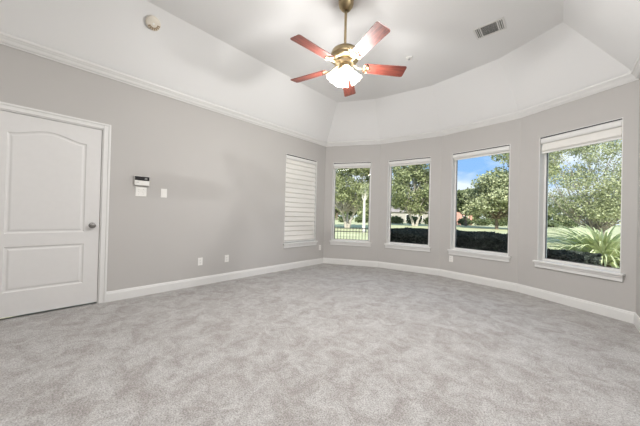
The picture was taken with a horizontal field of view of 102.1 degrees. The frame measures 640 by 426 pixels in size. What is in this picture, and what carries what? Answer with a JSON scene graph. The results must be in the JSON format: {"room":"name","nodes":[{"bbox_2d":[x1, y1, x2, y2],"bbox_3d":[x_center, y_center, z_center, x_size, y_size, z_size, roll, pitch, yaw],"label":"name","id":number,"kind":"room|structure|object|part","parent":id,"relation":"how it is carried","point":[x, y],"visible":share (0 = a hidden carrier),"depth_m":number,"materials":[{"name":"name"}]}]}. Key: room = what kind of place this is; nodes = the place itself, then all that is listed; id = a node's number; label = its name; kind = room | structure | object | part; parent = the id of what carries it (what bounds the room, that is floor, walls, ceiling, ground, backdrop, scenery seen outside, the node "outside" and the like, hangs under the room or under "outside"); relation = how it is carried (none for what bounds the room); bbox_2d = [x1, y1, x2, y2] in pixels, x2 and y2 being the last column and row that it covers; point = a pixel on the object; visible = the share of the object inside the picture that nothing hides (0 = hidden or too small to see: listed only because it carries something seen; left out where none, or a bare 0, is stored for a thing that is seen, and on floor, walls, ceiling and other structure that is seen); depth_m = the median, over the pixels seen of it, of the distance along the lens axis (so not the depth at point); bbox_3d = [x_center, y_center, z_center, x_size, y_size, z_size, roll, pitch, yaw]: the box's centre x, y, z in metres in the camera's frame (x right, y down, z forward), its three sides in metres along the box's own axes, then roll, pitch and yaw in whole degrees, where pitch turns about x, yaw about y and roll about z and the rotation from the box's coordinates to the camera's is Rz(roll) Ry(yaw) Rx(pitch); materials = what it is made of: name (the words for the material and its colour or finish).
{"room":"empty bedroom","nodes":[
{"label":"empty bedroom","id":0,"kind":"room"},
{"bbox_2d":[0,44,325,291],"bbox_3d":[-2.423,-0.335,3.302,0.160,2.800,7.459,1,-1,43],"label":"wall","id":1,"kind":"structure","parent":0,"point":[223,176],"depth_m":3.63,"materials":[{"name":"grey paint"}]},
{"bbox_2d":[0,101,110,317],"bbox_3d":[-2.891,-0.004,2.760,0.215,2.108,0.977,1,-1,43],"label":"door","id":2,"kind":"structure","parent":1,"relation":"in","point":[55,168],"depth_m":2.75,"materials":[{"name":"white paint"}]},
{"bbox_3d":[-2.605,0.143,2.964,0.068,0.066,0.066,1,-1,43],"label":"knob","id":3,"kind":"part","parent":2,"relation":"part of","materials":[{"name":"silver metal"}]},
{"bbox_2d":[135,187,146,196],"bbox_3d":[-2.293,-0.272,3.315,0.014,0.116,0.120,1,-1,43],"label":"light switch","id":4,"kind":"object","parent":1,"relation":"attached to","point":[139,191],"visible":1,"depth_m":3.31,"materials":[{"name":"white plastic"}]},
{"bbox_2d":[134,176,148,185],"bbox_3d":[-2.281,-0.410,3.312,0.032,0.116,0.160,1,-1,43],"label":"security keypad","id":5,"kind":"object","parent":1,"relation":"attached to","point":[138,180],"visible":1,"depth_m":3.30,"materials":[{"name":"white plastic"}]},
{"bbox_2d":[0,31,326,146],"bbox_3d":[-2.287,-1.639,3.258,0.066,0.092,7.203,1,-1,43],"label":"trim","id":6,"kind":"structure","parent":1,"relation":"attached to","point":[6,39],"depth_m":3.19,"materials":[{"name":"white paint"}]},
{"bbox_2d":[161,189,166,197],"bbox_3d":[-2.117,-0.269,3.509,0.010,0.120,0.074,1,-1,43],"label":"light switch","id":7,"kind":"object","parent":1,"relation":"attached to","point":[163,191],"visible":1,"depth_m":3.51,"materials":[{"name":"white plastic"}]},
{"bbox_2d":[198,257,202,265],"bbox_3d":[-1.795,0.727,3.876,0.008,0.114,0.070,1,-1,43],"label":"wall outlet","id":8,"kind":"object","parent":1,"relation":"attached to","point":[200,260],"visible":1,"depth_m":3.88,"materials":[{"name":"white plastic"}]},
{"bbox_2d":[106,258,322,301],"bbox_3d":[-1.232,1.040,4.486,0.015,0.124,3.852,1,-1,43],"label":"baseboard","id":9,"kind":"structure","parent":1,"relation":"attached to","point":[115,295],"depth_m":3.85,"materials":[{"name":"white paint"}]},
{"bbox_2d":[283,153,317,247],"bbox_3d":[-0.423,-0.232,5.425,0.204,1.860,0.955,1,-1,43],"label":"window","id":10,"kind":"structure","parent":1,"relation":"in","point":[310,242],"depth_m":5.49,"materials":[{"name":"white paint"}]},
{"bbox_2d":[284,154,316,241],"bbox_3d":[-0.414,-0.281,5.418,0.083,1.744,0.857,1,-1,43],"label":"window shade","id":11,"kind":"object","parent":10,"relation":"attached to","point":[300,172],"visible":0.84,"depth_m":5.38,"materials":[{"name":"white paint"}]},
{"bbox_3d":[-0.431,0.579,5.409,0.024,0.022,0.845,1,-1,43],"label":"rail","id":12,"kind":"part","parent":11,"relation":"part of","materials":[{"name":"white paint"}]},
{"bbox_3d":[-0.444,0.616,5.419,0.204,0.026,0.955,1,-1,43],"label":"sill","id":13,"kind":"part","parent":10,"relation":"part of","materials":[{"name":"white paint"}]},
{"bbox_2d":[0,263,639,425],"bbox_3d":[-0.440,1.164,1.996,4.724,0.120,8.140,1,-1,43],"label":"floor","id":14,"kind":"structure","parent":0,"point":[324,344],"depth_m":1.99,"materials":[{"name":"grey carpet"}]},
{"bbox_2d":[0,0,639,141],"bbox_3d":[-0.365,-1.965,2.017,4.604,0.790,8.019,1,-1,43],"label":"ceiling","id":15,"kind":"structure","parent":0,"point":[241,56],"depth_m":3.28,"materials":[{"name":"white paint"}]},
{"bbox_2d":[145,14,160,30],"bbox_3d":[-1.907,-2.169,2.956,0.159,0.134,0.123,2,-1,-40],"label":"smoke detector","id":16,"kind":"object","parent":15,"relation":"attached to","point":[152,22],"visible":1,"depth_m":2.94,"materials":[{"name":"white plastic"}]},
{"bbox_2d":[290,0,406,96],"bbox_3d":[0.233,-1.790,2.720,1.284,0.940,1.256,1,-1,43],"label":"ceiling fan","id":17,"kind":"object","parent":15,"relation":"hanging from","point":[343,56],"visible":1,"depth_m":2.67,"materials":[{"name":"red wood"}]},
{"bbox_3d":[-0.116,-1.555,2.949,0.455,0.040,0.148,1,0,30],"label":"blade","id":18,"kind":"part","parent":17,"relation":"part of","materials":[{"name":"brown wood"}]},
{"bbox_3d":[-0.060,-1.558,2.444,0.455,0.040,0.148,2,-1,-42],"label":"blade","id":19,"kind":"part","parent":17,"relation":"part of","materials":[{"name":"brown wood"}]},
{"bbox_3d":[0.155,-1.453,2.725,0.150,0.115,0.150,38,-3,-4],"label":"lamp shade","id":20,"kind":"part","parent":17,"relation":"part of","materials":[{"name":"white glass"}]},
{"bbox_3d":[0.248,-1.450,2.836,0.150,0.115,0.150,1,36,-5],"label":"lamp shade","id":21,"kind":"part","parent":17,"relation":"part of","materials":[{"name":"white glass"}]},
{"bbox_3d":[0.267,-1.451,2.632,0.150,0.115,0.150,1,-36,-5],"label":"lamp shade","id":22,"kind":"part","parent":17,"relation":"part of","materials":[{"name":"white glass"}]},
{"bbox_3d":[0.347,-1.543,3.158,0.148,0.040,0.455,1,0,12],"label":"blade","id":23,"kind":"part","parent":17,"relation":"part of","materials":[{"name":"brown wood"}]},
{"bbox_3d":[0.360,-1.448,2.743,0.150,0.115,0.150,-35,3,-4],"label":"lamp shade","id":24,"kind":"part","parent":17,"relation":"part of","materials":[{"name":"white glass"}]},
{"bbox_3d":[0.437,-1.546,2.340,0.148,0.040,0.455,2,0,-24],"label":"blade","id":25,"kind":"part","parent":17,"relation":"part of","materials":[{"name":"brown wood"}]},
{"bbox_3d":[0.689,-1.537,2.782,0.455,0.040,0.148,1,0,-6],"label":"blade","id":26,"kind":"part","parent":17,"relation":"part of","materials":[{"name":"brown wood"}]},
{"bbox_2d":[473,17,506,39],"bbox_3d":[2.039,-2.210,3.109,0.310,0.008,0.232,1,-1,43],"label":"ceiling vent","id":27,"kind":"object","parent":15,"relation":"in","point":[498,25],"visible":1,"depth_m":3.10,"materials":[{"name":"white metal"}]},
{"bbox_2d":[323,144,380,260],"bbox_3d":[0.681,-0.242,5.845,1.344,2.800,0.160,1,0,15],"label":"wall","id":28,"kind":"structure","parent":0,"point":[358,153],"depth_m":5.74,"materials":[{"name":"grey paint"}]},
{"bbox_2d":[329,162,371,246],"bbox_3d":[0.705,-0.202,5.812,0.927,1.860,0.204,1,0,15],"label":"window","id":29,"kind":"structure","parent":28,"relation":"in","point":[347,242],"depth_m":5.79,"materials":[{"name":"white paint"}]},
{"bbox_3d":[0.684,0.646,5.806,0.927,0.026,0.204,1,0,15],"label":"sill","id":30,"kind":"part","parent":29,"relation":"part of","materials":[{"name":"white paint"}]},
{"bbox_2d":[334,162,370,168],"bbox_3d":[0.723,-1.065,5.808,0.829,0.118,0.083,1,0,15],"label":"window shade","id":31,"kind":"object","parent":29,"relation":"attached to","point":[358,164],"visible":0.97,"depth_m":5.78,"materials":[{"name":"white fabric"}]},
{"bbox_3d":[0.723,-1.025,5.810,0.817,0.038,0.012,1,0,15],"label":"rail","id":32,"kind":"part","parent":31,"relation":"part of","materials":[{"name":"plastic"}]},
{"bbox_2d":[323,258,377,266],"bbox_3d":[0.660,1.095,5.743,1.222,0.124,0.015,1,0,15],"label":"baseboard","id":33,"kind":"structure","parent":28,"relation":"attached to","point":[325,260],"depth_m":5.73,"materials":[{"name":"white paint"}]},
{"bbox_2d":[326,139,379,146],"bbox_3d":[0.718,-1.548,5.737,1.222,0.092,0.066,1,0,15],"label":"trim","id":34,"kind":"structure","parent":28,"relation":"attached to","point":[357,142],"depth_m":5.72,"materials":[{"name":"white paint"}]},
{"bbox_2d":[378,136,441,268],"bbox_3d":[1.839,-0.218,5.335,1.274,2.800,0.160,1,0,33],"label":"wall","id":35,"kind":"structure","parent":0,"point":[426,147],"depth_m":5.18,"materials":[{"name":"grey paint"}]},
{"bbox_2d":[384,157,430,251],"bbox_3d":[1.819,-0.178,5.316,0.920,1.860,0.204,1,0,33],"label":"window","id":36,"kind":"structure","parent":35,"relation":"in","point":[393,245],"depth_m":5.38,"materials":[{"name":"white paint"}]},
{"bbox_3d":[1.798,0.669,5.311,0.920,0.026,0.204,1,0,33],"label":"sill","id":37,"kind":"part","parent":36,"relation":"part of","materials":[{"name":"white paint"}]},
{"bbox_2d":[389,157,430,166],"bbox_3d":[1.834,-1.041,5.314,0.822,0.118,0.083,1,0,33],"label":"window shade","id":38,"kind":"object","parent":36,"relation":"attached to","point":[427,160],"visible":0.99,"depth_m":5.27,"materials":[{"name":"white paint"}]},
{"bbox_3d":[1.835,-1.001,5.316,0.810,0.038,0.012,1,0,33],"label":"rail","id":39,"kind":"part","parent":38,"relation":"part of","materials":[{"name":"fabric"}]},
{"bbox_2d":[378,261,438,275],"bbox_3d":[1.758,1.118,5.253,1.221,0.124,0.015,1,0,33],"label":"baseboard","id":40,"kind":"structure","parent":35,"relation":"attached to","point":[417,269],"depth_m":5.21,"materials":[{"name":"white paint"}]},
{"bbox_2d":[380,131,441,143],"bbox_3d":[1.808,-1.526,5.250,1.221,0.092,0.066,1,0,33],"label":"trim","id":41,"kind":"structure","parent":35,"relation":"attached to","point":[435,133],"depth_m":5.21,"materials":[{"name":"white paint"}]},
{"bbox_2d":[439,118,520,282],"bbox_3d":[2.742,-0.202,4.498,0.160,2.800,1.275,2,-1,-38],"label":"wall","id":42,"kind":"structure","parent":0,"point":[508,132],"depth_m":4.35,"materials":[{"name":"grey paint"}]},
{"bbox_2d":[439,269,516,291],"bbox_3d":[2.640,1.134,4.435,0.015,0.124,1.222,2,-1,-38],"label":"baseboard","id":43,"kind":"structure","parent":42,"relation":"attached to","point":[501,284],"depth_m":4.36,"materials":[{"name":"white paint"}]},
{"bbox_2d":[447,144,510,261],"bbox_3d":[2.742,-0.162,4.454,0.204,1.860,0.973,2,-1,-38],"label":"window","id":44,"kind":"structure","parent":42,"relation":"in","point":[475,253],"depth_m":4.64,"materials":[{"name":"white paint"}]},
{"bbox_3d":[2.722,0.686,4.448,0.204,0.026,0.973,2,-1,-38],"label":"sill","id":45,"kind":"part","parent":44,"relation":"part of","materials":[{"name":"white paint"}]},
{"bbox_2d":[453,145,509,160],"bbox_3d":[2.755,-1.025,4.454,0.083,0.118,0.875,2,-1,-38],"label":"window shade","id":46,"kind":"object","parent":44,"relation":"attached to","point":[506,148],"visible":0.97,"depth_m":4.39,"materials":[{"name":"white paint"}]},
{"bbox_3d":[2.756,-0.985,4.455,0.012,0.038,0.863,2,-1,-38],"label":"rail","id":47,"kind":"part","parent":46,"relation":"part of","materials":[{"name":"fabric"}]},
{"bbox_2d":[441,111,519,135],"bbox_3d":[2.684,-1.510,4.438,0.066,0.092,1.222,2,-1,-38],"label":"trim","id":48,"kind":"structure","parent":42,"relation":"attached to","point":[512,116],"depth_m":4.36,"materials":[{"name":"white paint"}]},
{"bbox_2d":[518,80,638,312],"bbox_3d":[3.339,-0.195,3.382,0.160,2.800,1.343,2,0,-19],"label":"wall","id":49,"kind":"structure","parent":0,"point":[621,101],"depth_m":3.23,"materials":[{"name":"grey paint"}]},
{"bbox_2d":[517,283,634,323],"bbox_3d":[3.212,1.140,3.377,0.015,0.124,1.221,2,0,-19],"label":"baseboard","id":50,"kind":"structure","parent":49,"relation":"attached to","point":[612,312],"depth_m":3.23,"materials":[{"name":"white paint"}]},
{"bbox_2d":[532,117,624,281],"bbox_3d":[3.326,-0.156,3.337,0.204,1.860,0.912,2,0,-19],"label":"window","id":51,"kind":"structure","parent":49,"relation":"in","point":[610,273],"depth_m":3.62,"materials":[{"name":"white paint"}]},
{"bbox_3d":[3.305,0.692,3.331,0.204,0.026,0.912,2,0,-19],"label":"sill","id":52,"kind":"part","parent":51,"relation":"part of","materials":[{"name":"white paint"}]},
{"bbox_3d":[3.389,-0.198,3.359,0.050,1.757,0.826,2,0,-19],"label":"frame","id":53,"kind":"part","parent":51,"relation":"part of","materials":[{"name":"white paint"}]},
{"bbox_2d":[541,118,621,153],"bbox_3d":[3.335,-0.963,3.340,0.083,0.228,0.814,2,0,-19],"label":"window shade","id":54,"kind":"object","parent":51,"relation":"attached to","point":[611,130],"visible":0.85,"depth_m":3.27,"materials":[{"name":"white paint"}]},
{"bbox_3d":[3.328,-0.860,3.337,0.024,0.022,0.802,2,0,-19],"label":"rail","id":55,"kind":"part","parent":54,"relation":"part of","materials":[{"name":"white paint"}]},
{"bbox_2d":[519,72,637,117],"bbox_3d":[3.252,-1.504,3.387,0.066,0.092,1.221,2,0,-19],"label":"trim","id":56,"kind":"structure","parent":49,"relation":"attached to","point":[626,78],"depth_m":3.25,"materials":[{"name":"white paint"}]},
{"bbox_2d":[636,79,639,316],"bbox_3d":[1.042,-0.274,0.092,0.160,2.800,7.458,1,-1,43],"label":"wall","id":57,"kind":"structure","parent":0,"point":[638,191],"depth_m":2.76,"materials":[{"name":"grey paint"}]},
{"bbox_2d":[631,53,639,79],"bbox_3d":[1.012,-1.580,0.201,0.066,0.092,7.202,1,-1,43],"label":"trim","id":58,"kind":"structure","parent":57,"relation":"attached to","point":[635,71],"depth_m":2.72,"materials":[{"name":"white paint"}]},
{"bbox_2d":[633,313,639,331],"bbox_3d":[0.967,1.063,0.165,0.015,0.124,7.202,1,-1,43],"label":"baseboard","id":59,"kind":"structure","parent":57,"relation":"attached to","point":[636,321],"depth_m":2.69,"materials":[{"name":"white paint"}]},
{"label":"outside","id":60,"kind":"structure","parent":0,"visible":0},
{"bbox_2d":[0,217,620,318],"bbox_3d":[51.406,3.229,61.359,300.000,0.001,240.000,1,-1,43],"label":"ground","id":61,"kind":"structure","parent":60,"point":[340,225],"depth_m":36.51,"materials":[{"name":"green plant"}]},
{"bbox_2d":[335,201,345,219],"bbox_3d":[6.032,-1.945,86.367,8.153,8.538,6.993,1,0,9],"label":"tree","id":62,"kind":"object","parent":61,"relation":"on","point":[337,212],"visible":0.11,"depth_m":85.85,"materials":[{"name":"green plant"}]},
{"bbox_2d":[337,213,350,221],"bbox_3d":[5.583,1.173,57.588,3.595,2.195,2.870,1,0,-7],"label":"shrub","id":63,"kind":"object","parent":61,"relation":"on","point":[340,218],"visible":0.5,"depth_m":57.13,"materials":[{"name":"green plant"}]},
{"bbox_2d":[334,227,367,238],"bbox_3d":[1.179,1.071,10.191,3.970,1.160,0.062,1,0,2],"label":"iron fence","id":64,"kind":"object","parent":61,"relation":"on","point":[335,227],"visible":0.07,"depth_m":10.18,"materials":[{"name":"black metal"}]},
{"bbox_3d":[1.188,0.731,10.193,3.970,0.030,0.030,1,0,2],"label":"rail","id":65,"kind":"part","parent":64,"relation":"part of","materials":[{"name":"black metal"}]},
{"bbox_2d":[344,202,360,218],"bbox_3d":[12.222,-1.692,95.252,8.122,8.458,9.688,1,-1,43],"label":"tree","id":66,"kind":"object","parent":61,"relation":"on","point":[350,212],"visible":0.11,"depth_m":93.68,"materials":[{"name":"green plant"}]},
{"bbox_2d":[355,214,368,222],"bbox_3d":[9.461,1.360,57.577,3.506,2.138,2.882,1,-1,43],"label":"shrub","id":67,"kind":"object","parent":61,"relation":"on","point":[359,218],"visible":0.68,"depth_m":57.03,"materials":[{"name":"green plant"}]},
{"bbox_2d":[357,196,368,217],"bbox_3d":[16.049,-2.093,86.368,8.538,9.320,8.769,1,-1,43],"label":"tree","id":68,"kind":"object","parent":61,"relation":"on","point":[360,211],"visible":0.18,"depth_m":84.69,"materials":[{"name":"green plant"}]},
{"bbox_2d":[358,183,368,232],"bbox_3d":[4.139,-0.517,23.916,1.237,4.713,1.478,1,-1,43],"label":"crape myrtle","id":69,"kind":"object","parent":61,"relation":"on","point":[365,191],"visible":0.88,"depth_m":23.89,"materials":[{"name":"white plant"}]},
{"bbox_3d":[4.180,-2.206,23.928,1.237,1.334,1.478,1,-1,43],"label":"crown","id":70,"kind":"part","parent":69,"relation":"part of","materials":[{"name":"green plant"}]},
{"bbox_2d":[335,167,394,227],"bbox_3d":[3.329,-3.127,30.316,10.216,10.064,11.043,2,0,-28],"label":"oak tree","id":71,"kind":"object","parent":61,"relation":"on","point":[346,194],"visible":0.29,"depth_m":28.43,"materials":[{"name":"green plant"}]},
{"bbox_2d":[391,215,403,223],"bbox_3d":[16.959,1.472,57.596,3.556,2.344,2.654,1,0,6],"label":"shrub","id":72,"kind":"object","parent":61,"relation":"on","point":[397,220],"visible":0.96,"depth_m":56.99,"materials":[{"name":"green plant"}]},
{"bbox_2d":[391,206,427,222],"bbox_3d":[23.748,0.353,74.828,15.000,4.600,9.000,1,0,15],"label":"house","id":73,"kind":"structure","parent":61,"relation":"on","point":[394,212],"depth_m":70.88,"materials":[{"name":"paint"}]},
{"bbox_2d":[391,164,428,225],"bbox_3d":[16.610,-3.952,45.025,10.149,12.592,11.169,1,0,17],"label":"oak tree","id":74,"kind":"object","parent":61,"relation":"on","point":[403,176],"visible":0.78,"depth_m":43.15,"materials":[{"name":"green plant"}]},
{"bbox_2d":[406,216,421,223],"bbox_3d":[20.792,1.607,57.632,3.499,2.168,2.698,1,-1,43],"label":"shrub","id":75,"kind":"object","parent":61,"relation":"on","point":[414,217],"visible":0.61,"depth_m":57.12,"materials":[{"name":"green plant"}]},
{"bbox_2d":[456,212,471,224],"bbox_3d":[33.565,0.347,65.044,9.000,4.950,9.800,1,0,29],"label":"house","id":76,"kind":"structure","parent":61,"relation":"on","point":[459,215],"depth_m":60.54,"materials":[{"name":"pink brick"}]},
{"bbox_2d":[457,217,474,224],"bbox_3d":[32.393,1.869,57.554,3.596,2.236,2.756,1,-1,43],"label":"shrub","id":77,"kind":"object","parent":61,"relation":"on","point":[461,221],"visible":0.8,"depth_m":57.06,"materials":[{"name":"green plant"}]},
{"bbox_2d":[457,187,483,225],"bbox_3d":[29.115,-1.189,51.291,6.308,7.652,6.653,2,0,-29],"label":"round tree","id":78,"kind":"object","parent":61,"relation":"on","point":[460,204],"visible":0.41,"depth_m":50.62,"materials":[{"name":"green plant"}]},
{"bbox_2d":[472,211,484,220],"bbox_3d":[51.104,-1.055,86.015,8.570,8.939,7.910,1,-1,43],"label":"tree","id":79,"kind":"object","parent":61,"relation":"on","point":[478,216],"visible":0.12,"depth_m":84.37,"materials":[{"name":"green plant"}]},
{"bbox_2d":[474,217,491,225],"bbox_3d":[36.302,1.965,57.511,3.434,2.182,2.767,1,-1,43],"label":"shrub","id":80,"kind":"object","parent":61,"relation":"on","point":[478,221],"visible":1,"depth_m":57.06,"materials":[{"name":"green plant"}]},
{"bbox_2d":[459,168,508,228],"bbox_3d":[27.412,-2.076,39.467,10.426,9.177,11.461,1,0,0],"label":"round tree","id":81,"kind":"object","parent":61,"relation":"on","point":[491,194],"visible":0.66,"depth_m":38.06,"materials":[{"name":"olive green leaves"},{"name":"brown bark"}]},
{"bbox_2d":[491,220,507,225],"bbox_3d":[40.006,2.102,57.519,3.574,2.352,2.572,1,0,12],"label":"shrub","id":82,"kind":"object","parent":61,"relation":"on","point":[493,221],"visible":0.46,"depth_m":56.97,"materials":[{"name":"green plant"}]},
{"bbox_2d":[490,153,563,176],"bbox_3d":[9.466,-1.175,12.061,2.872,6.118,3.151,1,0,29],"label":"slender tree","id":83,"kind":"object","parent":61,"relation":"on","point":[497,157],"visible":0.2,"depth_m":12.21,"materials":[{"name":"green plant"}]},
{"bbox_2d":[548,207,556,219],"bbox_3d":[82.308,-0.206,96.135,10.082,8.897,9.562,1,-1,43],"label":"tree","id":84,"kind":"object","parent":61,"relation":"on","point":[553,212],"visible":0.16,"depth_m":93.17,"materials":[{"name":"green plant"}]},
{"bbox_2d":[547,218,560,227],"bbox_3d":[51.548,2.221,57.524,3.302,2.385,2.872,1,-1,43],"label":"shrub","id":85,"kind":"object","parent":61,"relation":"on","point":[549,220],"visible":0.73,"depth_m":57.03,"materials":[{"name":"green plant"}]},
{"bbox_2d":[507,139,621,234],"bbox_3d":[17.780,-1.953,16.411,9.116,8.176,8.123,1,0,-11],"label":"oak tree","id":86,"kind":"object","parent":61,"relation":"on","point":[599,213],"visible":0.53,"depth_m":15.60,"materials":[{"name":"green plant"}]},
{"bbox_2d":[550,204,582,222],"bbox_3d":[82.265,0.274,86.068,8.580,7.902,9.127,1,-1,43],"label":"tree","id":87,"kind":"object","parent":61,"relation":"on","point":[555,216],"visible":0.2,"depth_m":86.19,"materials":[{"name":"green plant"}]},
{"bbox_2d":[560,219,578,227],"bbox_3d":[55.473,2.459,57.574,3.379,2.402,2.986,1,-1,43],"label":"shrub","id":88,"kind":"object","parent":61,"relation":"on","point":[566,223],"visible":0.91,"depth_m":57.16,"materials":[{"name":"green plant"}]},
{"bbox_3d":[3.430,1.666,5.568,7.400,0.035,4.900,1,-1,43],"label":"mulch bed","id":89,"kind":"object","parent":61,"relation":"on","visible":0},
{"bbox_2d":[390,227,461,243],"bbox_3d":[2.608,1.045,7.086,1.993,1.252,3.145,1,-1,43],"label":"hedge","id":90,"kind":"object","parent":89,"relation":"on","point":[405,235],"visible":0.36,"depth_m":5.91,"materials":[{"name":"green plant"}]},
{"bbox_2d":[456,231,507,252],"bbox_3d":[3.491,1.048,5.670,1.248,1.270,2.005,1,-1,43],"label":"hedge","id":91,"kind":"object","parent":89,"relation":"on","point":[480,240],"visible":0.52,"depth_m":4.98,"materials":[{"name":"green plant"}]},
{"bbox_2d":[547,248,601,265],"bbox_3d":[3.848,1.131,4.244,0.929,1.106,0.970,2,0,-21],"label":"hedge","id":92,"kind":"object","parent":89,"relation":"on","point":[563,254],"visible":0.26,"depth_m":3.88,"materials":[{"name":"green plant"}]},
{"bbox_2d":[547,221,619,267],"bbox_3d":[5.548,0.947,5.076,2.577,1.548,2.579,2,-1,-45],"label":"yucca","id":93,"kind":"object","parent":89,"relation":"on","point":[595,242],"visible":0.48,"depth_m":4.86,"materials":[{"name":"green plant"}]}
]}

